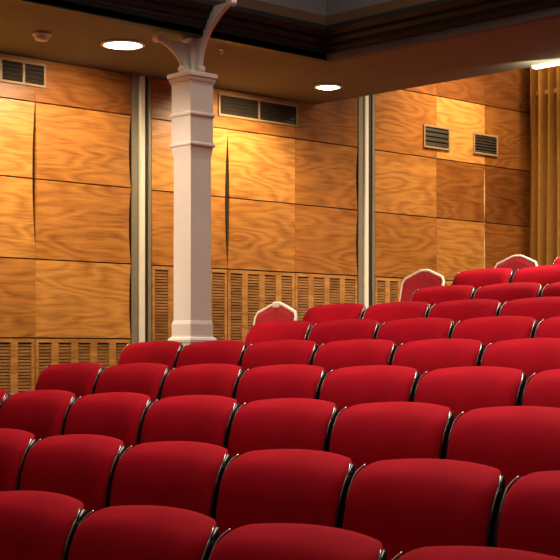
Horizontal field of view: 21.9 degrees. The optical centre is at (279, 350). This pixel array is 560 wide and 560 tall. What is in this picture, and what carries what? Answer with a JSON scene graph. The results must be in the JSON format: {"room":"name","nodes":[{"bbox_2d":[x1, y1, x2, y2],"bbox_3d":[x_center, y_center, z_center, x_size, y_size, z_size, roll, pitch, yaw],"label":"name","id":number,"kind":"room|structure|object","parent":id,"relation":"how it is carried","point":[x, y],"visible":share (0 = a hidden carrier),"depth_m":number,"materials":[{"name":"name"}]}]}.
{"room":"auditorium","nodes":[
{"label":"auditorium","id":0,"kind":"room"},
{"bbox_2d":[0,53,529,395],"bbox_3d":[-2.201,-0.725,9.309,12.650,5.050,0.120,0,0,-44],"label":"wall","id":1,"kind":"structure","parent":0,"point":[284,198],"depth_m":11.08,"materials":[{"name":"brown wood"}]},
{"bbox_2d":[0,57,45,87],"bbox_3d":[-1.908,-1.857,9.495,0.890,0.165,0.014,0,0,-44],"label":"air vent","id":2,"kind":"object","parent":1,"relation":"in","point":[14,71],"visible":1,"depth_m":9.67,"materials":[{"name":"metal"}]},
{"bbox_2d":[130,74,150,344],"bbox_3d":[-0.994,-0.588,10.377,0.180,2.764,0.038,0,0,-44],"label":"upright","id":3,"kind":"object","parent":1,"relation":"attached to","point":[140,121],"visible":0.59,"depth_m":10.36,"materials":[{"name":"silver metal"}]},
{"bbox_2d":[218,92,297,126],"bbox_3d":[-0.162,-1.853,11.157,0.830,0.175,0.014,0,0,-44],"label":"air vent","id":4,"kind":"object","parent":1,"relation":"in","point":[229,105],"visible":1,"depth_m":11.14,"materials":[{"name":"metal"}]},
{"bbox_2d":[356,94,374,308],"bbox_3d":[0.716,-1.398,12.004,0.200,3.604,0.038,0,0,-44],"label":"upright","id":5,"kind":"object","parent":1,"relation":"attached to","point":[365,166],"visible":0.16,"depth_m":11.98,"materials":[{"name":"silver metal"}]},
{"bbox_2d":[423,124,449,150],"bbox_3d":[1.366,-1.855,12.612,0.350,0.200,0.014,0,0,-44],"label":"air vent","id":6,"kind":"object","parent":1,"relation":"in","point":[434,137],"visible":1,"depth_m":12.61,"materials":[{"name":"metal"}]},
{"bbox_2d":[473,132,497,156],"bbox_3d":[1.858,-1.860,13.081,0.350,0.190,0.014,0,0,-44],"label":"air vent","id":7,"kind":"object","parent":1,"relation":"in","point":[483,144],"visible":1,"depth_m":13.08,"materials":[{"name":"metal"}]},
{"bbox_2d":[0,0,559,104],"bbox_3d":[0.972,-2.000,3.838,9.700,0.060,12.220,0,0,-44],"label":"ceiling","id":8,"kind":"structure","parent":0,"point":[75,39],"depth_m":9.73,"materials":[{"name":"brown paint"}]},
{"bbox_2d":[32,31,51,41],"bbox_3d":[-1.477,-1.943,8.977,0.120,0.052,0.120,0,0,-44],"label":"smoke detector","id":9,"kind":"object","parent":8,"relation":"attached to","point":[41,36],"visible":1,"depth_m":8.94,"materials":[{"name":"beige plastic"}]},
{"bbox_2d":[100,39,144,49],"bbox_3d":[-1.009,-1.957,9.298,0.286,0.026,0.286,0,0,-44],"label":"recessed light","id":10,"kind":"object","parent":8,"relation":"in","point":[117,44],"visible":1,"depth_m":9.24,"materials":[{"name":"white glass"}]},
{"bbox_2d":[313,84,341,89],"bbox_3d":[0.357,-1.957,10.778,0.216,0.026,0.216,0,0,-44],"label":"recessed light","id":11,"kind":"object","parent":8,"relation":"in","point":[318,86],"visible":1,"depth_m":10.73,"materials":[{"name":"white glass"}]},
{"bbox_2d":[326,6,559,63],"bbox_3d":[4.061,-1.980,5.896,0.066,0.051,10.940,0,0,-44],"label":"trim","id":12,"kind":"structure","parent":8,"relation":"attached to","point":[552,12],"depth_m":9.04,"materials":[{"name":"dark brown wood"}]},
{"bbox_2d":[531,61,559,68],"bbox_3d":[2.179,-1.960,9.571,0.045,0.021,1.240,0,0,-44],"label":"recessed light","id":13,"kind":"object","parent":8,"relation":"in","point":[554,63],"visible":1,"depth_m":9.92,"materials":[{"name":"white glass"}]},
{"bbox_2d":[258,0,391,15],"bbox_3d":[0.992,-3.415,2.953,8.510,2.370,10.910,0,0,-44],"label":"wall","id":14,"kind":"structure","parent":0,"point":[322,7],"depth_m":9.59,"materials":[{"name":"grey paint"}]},
{"bbox_2d":[5,0,559,62],"bbox_3d":[0.993,-2.066,2.975,8.540,0.208,10.940,0,0,-44],"label":"trim","id":15,"kind":"structure","parent":14,"relation":"attached to","point":[262,27],"depth_m":9.08,"materials":[{"name":"brown wood"}]},
{"bbox_2d":[213,0,435,24],"bbox_3d":[0.992,-2.201,2.932,8.480,0.073,10.880,0,0,-44],"label":"trim","id":16,"kind":"structure","parent":14,"relation":"attached to","point":[251,4],"depth_m":9.38,"materials":[{"name":"brown wood"}]},
{"bbox_3d":[5.503,-3.230,8.207,3.010,0.060,12.300,0,0,-44],"label":"ceiling","id":17,"kind":"structure","parent":0,"visible":0},
{"bbox_2d":[529,65,559,265],"bbox_3d":[2.902,-1.544,12.772,0.209,3.279,1.640,0,0,-44],"label":"pleated curtain","id":18,"kind":"object","parent":17,"relation":"hanging from","point":[544,228],"visible":0.53,"depth_m":13.25,"materials":[{"name":"gold fabric"}]},
{"bbox_3d":[2.012,0.958,4.884,12.650,1.685,12.300,0,0,-44],"label":"floor","id":19,"kind":"structure","parent":0,"visible":0},
{"bbox_2d":[0,389,8,408],"bbox_3d":[-1.650,0.610,6.948,0.618,0.853,0.548,0,0,-44],"label":"seat","id":20,"kind":"object","parent":19,"relation":"on","point":[4,395],"visible":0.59,"depth_m":6.94,"materials":[{"name":"red fabric"}]},
{"bbox_2d":[0,389,7,402],"bbox_3d":[-1.502,0.432,7.101,0.184,0.499,0.512,0,0,-44],"label":"cushion","id":21,"kind":"object","parent":20,"relation":"on","point":[3,393],"depth_m":6.94,"materials":[{"name":"red fabric"}]},
{"bbox_2d":[0,428,35,491],"bbox_3d":[-1.267,0.732,5.440,0.618,0.853,0.548,0,0,-44],"label":"seat","id":22,"kind":"object","parent":19,"relation":"on","point":[15,444],"visible":0.52,"depth_m":5.40,"materials":[{"name":"red fabric"}]},
{"bbox_2d":[0,390,75,440],"bbox_3d":[-1.271,0.610,6.549,0.618,0.853,0.548,0,0,-44],"label":"seat","id":23,"kind":"object","parent":19,"relation":"on","point":[43,414],"visible":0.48,"depth_m":6.64,"materials":[{"name":"red fabric"}]},
{"bbox_2d":[0,491,85,559],"bbox_3d":[-0.876,0.831,3.924,0.618,0.853,0.548,0,0,-44],"label":"seat","id":24,"kind":"object","parent":19,"relation":"on","point":[34,525],"visible":0.91,"depth_m":3.98,"materials":[{"name":"red fabric"}]},
{"bbox_2d":[35,362,103,398],"bbox_3d":[-1.287,0.489,7.670,0.618,0.853,0.567,0,0,-44],"label":"seat","id":25,"kind":"object","parent":19,"relation":"on","point":[78,378],"visible":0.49,"depth_m":7.76,"materials":[{"name":"red fabric"}]},
{"bbox_2d":[19,434,124,514],"bbox_3d":[-0.888,0.732,5.042,0.618,0.853,0.548,0,0,-44],"label":"seat","id":26,"kind":"object","parent":19,"relation":"on","point":[81,467],"visible":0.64,"depth_m":5.13,"materials":[{"name":"red fabric"}]},
{"bbox_2d":[64,392,151,449],"bbox_3d":[-0.892,0.610,6.151,0.618,0.853,0.548,0,0,-44],"label":"seat","id":27,"kind":"object","parent":19,"relation":"on","point":[119,415],"visible":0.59,"depth_m":6.25,"materials":[{"name":"red fabric"}]},
{"bbox_2d":[95,363,169,402],"bbox_3d":[-0.902,0.489,7.265,0.618,0.853,0.548,0,0,-44],"label":"seat","id":28,"kind":"object","parent":19,"relation":"on","point":[148,379],"visible":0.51,"depth_m":7.37,"materials":[{"name":"red fabric"}]},
{"bbox_2d":[67,505,218,559],"bbox_3d":[-0.496,0.831,3.526,0.618,0.853,0.548,0,0,-44],"label":"seat","id":29,"kind":"object","parent":19,"relation":"on","point":[127,532],"visible":0.98,"depth_m":3.66,"materials":[{"name":"red fabric"}]},
{"bbox_2d":[118,341,182,370],"bbox_3d":[-0.915,0.367,8.385,0.618,0.853,0.567,0,0,-44],"label":"seat","id":30,"kind":"object","parent":19,"relation":"on","point":[161,352],"visible":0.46,"depth_m":8.49,"materials":[{"name":"red fabric"}]},
{"bbox_2d":[110,441,229,520],"bbox_3d":[-0.508,0.732,4.643,0.618,0.853,0.548,0,0,-44],"label":"seat","id":31,"kind":"object","parent":19,"relation":"on","point":[187,475],"visible":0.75,"depth_m":4.75,"materials":[{"name":"red fabric"}]},
{"bbox_2d":[140,395,238,449],"bbox_3d":[-0.512,0.610,5.753,0.618,0.853,0.548,0,0,-44],"label":"seat","id":32,"kind":"object","parent":19,"relation":"on","point":[194,418],"visible":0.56,"depth_m":5.86,"materials":[{"name":"red fabric"}]},
{"bbox_2d":[152,0,236,346],"bbox_3d":[-0.525,-0.746,8.972,0.417,2.827,0.507,0,0,-44],"label":"column","id":33,"kind":"structure","parent":19,"relation":"on","point":[192,115],"depth_m":9.07,"materials":[{"name":"beige paint"}]},
{"bbox_2d":[161,363,242,398],"bbox_3d":[-0.522,0.489,6.867,0.618,0.853,0.548,0,0,-44],"label":"seat","id":34,"kind":"object","parent":19,"relation":"on","point":[216,379],"visible":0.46,"depth_m":6.99,"materials":[{"name":"red fabric"}]},
{"bbox_2d":[176,340,246,367],"bbox_3d":[-0.530,0.367,7.980,0.618,0.853,0.548,0,0,-44],"label":"seat","id":35,"kind":"object","parent":19,"relation":"on","point":[217,351],"visible":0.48,"depth_m":8.10,"materials":[{"name":"red fabric"}]},
{"bbox_2d":[253,302,297,324],"bbox_3d":[-0.190,0.098,10.043,0.516,0.886,0.434,0,0,-44],"label":"banquet chair","id":36,"kind":"object","parent":19,"relation":"on","point":[276,311],"visible":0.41,"depth_m":10.18,"materials":[{"name":"red fabric"}]},
{"bbox_2d":[245,320,311,346],"bbox_3d":[-0.163,0.241,8.698,0.618,0.853,0.567,0,0,-44],"label":"seat","id":37,"kind":"object","parent":19,"relation":"on","point":[276,330],"visible":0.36,"depth_m":8.82,"materials":[{"name":"red fabric"}]},
{"bbox_2d":[241,340,317,372],"bbox_3d":[-0.150,0.367,7.581,0.618,0.853,0.548,0,0,-44],"label":"seat","id":38,"kind":"object","parent":19,"relation":"on","point":[277,352],"visible":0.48,"depth_m":7.71,"materials":[{"name":"red fabric"}]},
{"bbox_2d":[235,364,325,407],"bbox_3d":[-0.143,0.489,6.468,0.618,0.853,0.548,0,0,-44],"label":"seat","id":39,"kind":"object","parent":19,"relation":"on","point":[285,380],"visible":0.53,"depth_m":6.59,"materials":[{"name":"red fabric"}]},
{"bbox_2d":[228,398,337,459],"bbox_3d":[-0.133,0.610,5.354,0.618,0.853,0.548,0,0,-44],"label":"seat","id":40,"kind":"object","parent":19,"relation":"on","point":[280,423],"visible":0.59,"depth_m":5.47,"materials":[{"name":"red fabric"}]},
{"bbox_2d":[216,449,354,540],"bbox_3d":[-0.129,0.732,4.245,0.618,0.853,0.548,0,0,-44],"label":"seat","id":41,"kind":"object","parent":19,"relation":"on","point":[299,486],"visible":0.79,"depth_m":4.36,"materials":[{"name":"red fabric"}]},
{"bbox_2d":[209,523,386,559],"bbox_3d":[-0.117,0.831,3.127,0.618,0.853,0.548,0,0,-44],"label":"seat","id":42,"kind":"object","parent":19,"relation":"on","point":[265,541],"visible":1,"depth_m":3.30,"materials":[{"name":"red fabric"}]},
{"bbox_2d":[303,303,365,326],"bbox_3d":[0.203,0.113,9.419,0.618,0.853,0.567,0,0,-44],"label":"seat","id":43,"kind":"object","parent":19,"relation":"on","point":[343,311],"visible":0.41,"depth_m":9.55,"materials":[{"name":"red fabric"}]},
{"bbox_2d":[308,319,379,346],"bbox_3d":[0.223,0.241,8.293,0.618,0.853,0.548,0,0,-44],"label":"seat","id":44,"kind":"object","parent":19,"relation":"on","point":[321,333],"visible":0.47,"depth_m":8.43,"materials":[{"name":"red fabric"}]},
{"bbox_2d":[312,339,395,374],"bbox_3d":[0.229,0.367,7.183,0.618,0.853,0.548,0,0,-44],"label":"seat","id":45,"kind":"object","parent":19,"relation":"on","point":[335,355],"visible":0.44,"depth_m":7.31,"materials":[{"name":"red fabric"}]},
{"bbox_2d":[319,365,419,413],"bbox_3d":[0.236,0.489,6.070,0.618,0.853,0.548,0,0,-44],"label":"seat","id":46,"kind":"object","parent":19,"relation":"on","point":[347,387],"visible":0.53,"depth_m":6.19,"materials":[{"name":"red fabric"}]},
{"bbox_2d":[329,402,453,471],"bbox_3d":[0.246,0.610,4.956,0.618,0.853,0.548,0,0,-44],"label":"seat","id":47,"kind":"object","parent":19,"relation":"on","point":[366,433],"visible":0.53,"depth_m":5.07,"materials":[{"name":"red fabric"}]},
{"bbox_2d":[363,301,430,326],"bbox_3d":[0.589,0.113,9.014,0.618,0.853,0.548,0,0,-44],"label":"seat","id":48,"kind":"object","parent":19,"relation":"on","point":[383,312],"visible":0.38,"depth_m":9.15,"materials":[{"name":"red fabric"}]},
{"bbox_2d":[376,318,453,349],"bbox_3d":[0.602,0.241,7.894,0.618,0.853,0.548,0,0,-44],"label":"seat","id":49,"kind":"object","parent":19,"relation":"on","point":[400,331],"visible":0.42,"depth_m":8.02,"materials":[{"name":"red fabric"}]},
{"bbox_2d":[399,269,444,301],"bbox_3d":[0.946,-0.191,11.056,0.511,0.881,0.434,0,0,-44],"label":"banquet chair","id":50,"kind":"object","parent":19,"relation":"on","point":[423,278],"visible":0.33,"depth_m":11.22,"materials":[{"name":"red fabric"}]},
{"bbox_2d":[343,458,505,559],"bbox_3d":[0.250,0.732,3.847,0.618,0.853,0.548,0,0,-44],"label":"seat","id":51,"kind":"object","parent":19,"relation":"on","point":[406,505],"visible":0.94,"depth_m":3.96,"materials":[{"name":"red fabric"}]},
{"bbox_2d":[392,338,483,377],"bbox_3d":[0.608,0.367,6.785,0.618,0.853,0.548,0,0,-44],"label":"seat","id":52,"kind":"object","parent":19,"relation":"on","point":[428,355],"visible":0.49,"depth_m":6.91,"materials":[{"name":"red fabric"}]},
{"bbox_2d":[411,285,474,307],"bbox_3d":[0.956,-0.022,9.733,0.618,0.853,0.567,0,0,-44],"label":"seat","id":53,"kind":"object","parent":19,"relation":"on","point":[437,294],"visible":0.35,"depth_m":9.86,"materials":[{"name":"red fabric"}]},
{"bbox_2d":[428,299,500,325],"bbox_3d":[0.968,0.113,8.615,0.618,0.853,0.548,0,0,-44],"label":"seat","id":54,"kind":"object","parent":19,"relation":"on","point":[457,310],"visible":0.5,"depth_m":8.74,"materials":[{"name":"red fabric"}]},
{"bbox_2d":[414,366,525,419],"bbox_3d":[0.615,0.489,5.672,0.618,0.853,0.548,0,0,-44],"label":"seat","id":55,"kind":"object","parent":19,"relation":"on","point":[467,388],"visible":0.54,"depth_m":5.79,"materials":[{"name":"red fabric"}]},
{"bbox_2d":[391,546,559,559],"bbox_3d":[0.262,0.831,2.729,0.618,0.853,0.548,0,0,-44],"label":"seat","id":56,"kind":"object","parent":19,"relation":"on","point":[431,552],"visible":1,"depth_m":2.97,"materials":[{"name":"red fabric"}]},
{"bbox_2d":[452,268,513,290],"bbox_3d":[1.329,-0.179,10.444,0.618,0.853,0.567,0,0,-44],"label":"seat","id":57,"kind":"object","parent":19,"relation":"on","point":[477,278],"visible":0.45,"depth_m":10.56,"materials":[{"name":"red fabric"}]},
{"bbox_2d":[451,316,536,348],"bbox_3d":[0.981,0.241,7.496,0.618,0.853,0.548,0,0,-44],"label":"seat","id":58,"kind":"object","parent":19,"relation":"on","point":[493,329],"visible":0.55,"depth_m":7.61,"materials":[{"name":"red fabric"}]},
{"bbox_2d":[446,406,559,488],"bbox_3d":[0.625,0.610,4.557,0.618,0.853,0.548,0,0,-44],"label":"seat","id":59,"kind":"object","parent":19,"relation":"on","point":[521,441],"visible":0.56,"depth_m":4.69,"materials":[{"name":"red fabric"}]},
{"bbox_2d":[473,282,542,306],"bbox_3d":[1.342,-0.022,9.328,0.618,0.853,0.548,0,0,-44],"label":"seat","id":60,"kind":"object","parent":19,"relation":"on","point":[504,292],"visible":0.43,"depth_m":9.45,"materials":[{"name":"red fabric"}]},
{"bbox_2d":[494,255,537,272],"bbox_3d":[1.713,-0.323,11.356,0.511,0.881,0.434,0,0,-44],"label":"banquet chair","id":61,"kind":"object","parent":19,"relation":"on","point":[514,262],"visible":0.22,"depth_m":11.49,"materials":[{"name":"red fabric"}]},
{"bbox_2d":[480,338,559,381],"bbox_3d":[0.987,0.367,6.386,0.618,0.853,0.548,0,0,-44],"label":"seat","id":62,"kind":"object","parent":19,"relation":"on","point":[531,356],"visible":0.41,"depth_m":6.53,"materials":[{"name":"red fabric"}]},
{"bbox_2d":[496,470,559,557],"bbox_3d":[0.629,0.732,3.448,0.618,0.853,0.548,0,0,-44],"label":"seat","id":63,"kind":"object","parent":19,"relation":"on","point":[529,513],"visible":0.93,"depth_m":3.68,"materials":[{"name":"red fabric"}]},
{"bbox_2d":[499,297,559,324],"bbox_3d":[1.347,0.113,8.217,0.618,0.853,0.548,0,0,-44],"label":"seat","id":64,"kind":"object","parent":19,"relation":"on","point":[539,308],"visible":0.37,"depth_m":8.37,"materials":[{"name":"red fabric"}]},
{"bbox_2d":[511,265,559,289],"bbox_3d":[1.715,-0.179,10.039,0.618,0.853,0.548,0,0,-44],"label":"seat","id":65,"kind":"object","parent":19,"relation":"on","point":[547,274],"visible":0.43,"depth_m":10.20,"materials":[{"name":"red fabric"}]},
{"bbox_2d":[521,369,559,407],"bbox_3d":[0.995,0.489,5.273,0.618,0.853,0.548,0,0,-44],"label":"seat","id":66,"kind":"object","parent":19,"relation":"on","point":[543,389],"visible":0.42,"depth_m":5.52,"materials":[{"name":"red fabric"}]},
{"bbox_2d":[534,316,559,337],"bbox_3d":[1.361,0.241,7.098,0.618,0.853,0.548,0,0,-44],"label":"seat","id":67,"kind":"object","parent":19,"relation":"on","point":[550,327],"visible":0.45,"depth_m":7.35,"materials":[{"name":"red fabric"}]},
{"bbox_2d":[541,282,559,296],"bbox_3d":[1.721,-0.022,8.929,0.618,0.853,0.548,0,0,-44],"label":"seat","id":68,"kind":"object","parent":19,"relation":"on","point":[552,290],"visible":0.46,"depth_m":9.19,"materials":[{"name":"red fabric"}]},
{"bbox_2d":[553,257,559,264],"bbox_3d":[2.122,-0.311,10.717,0.618,0.853,0.567,0,0,-44],"label":"seat","id":69,"kind":"object","parent":19,"relation":"on","point":[556,261],"visible":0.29,"depth_m":11.00,"materials":[{"name":"red fabric"}]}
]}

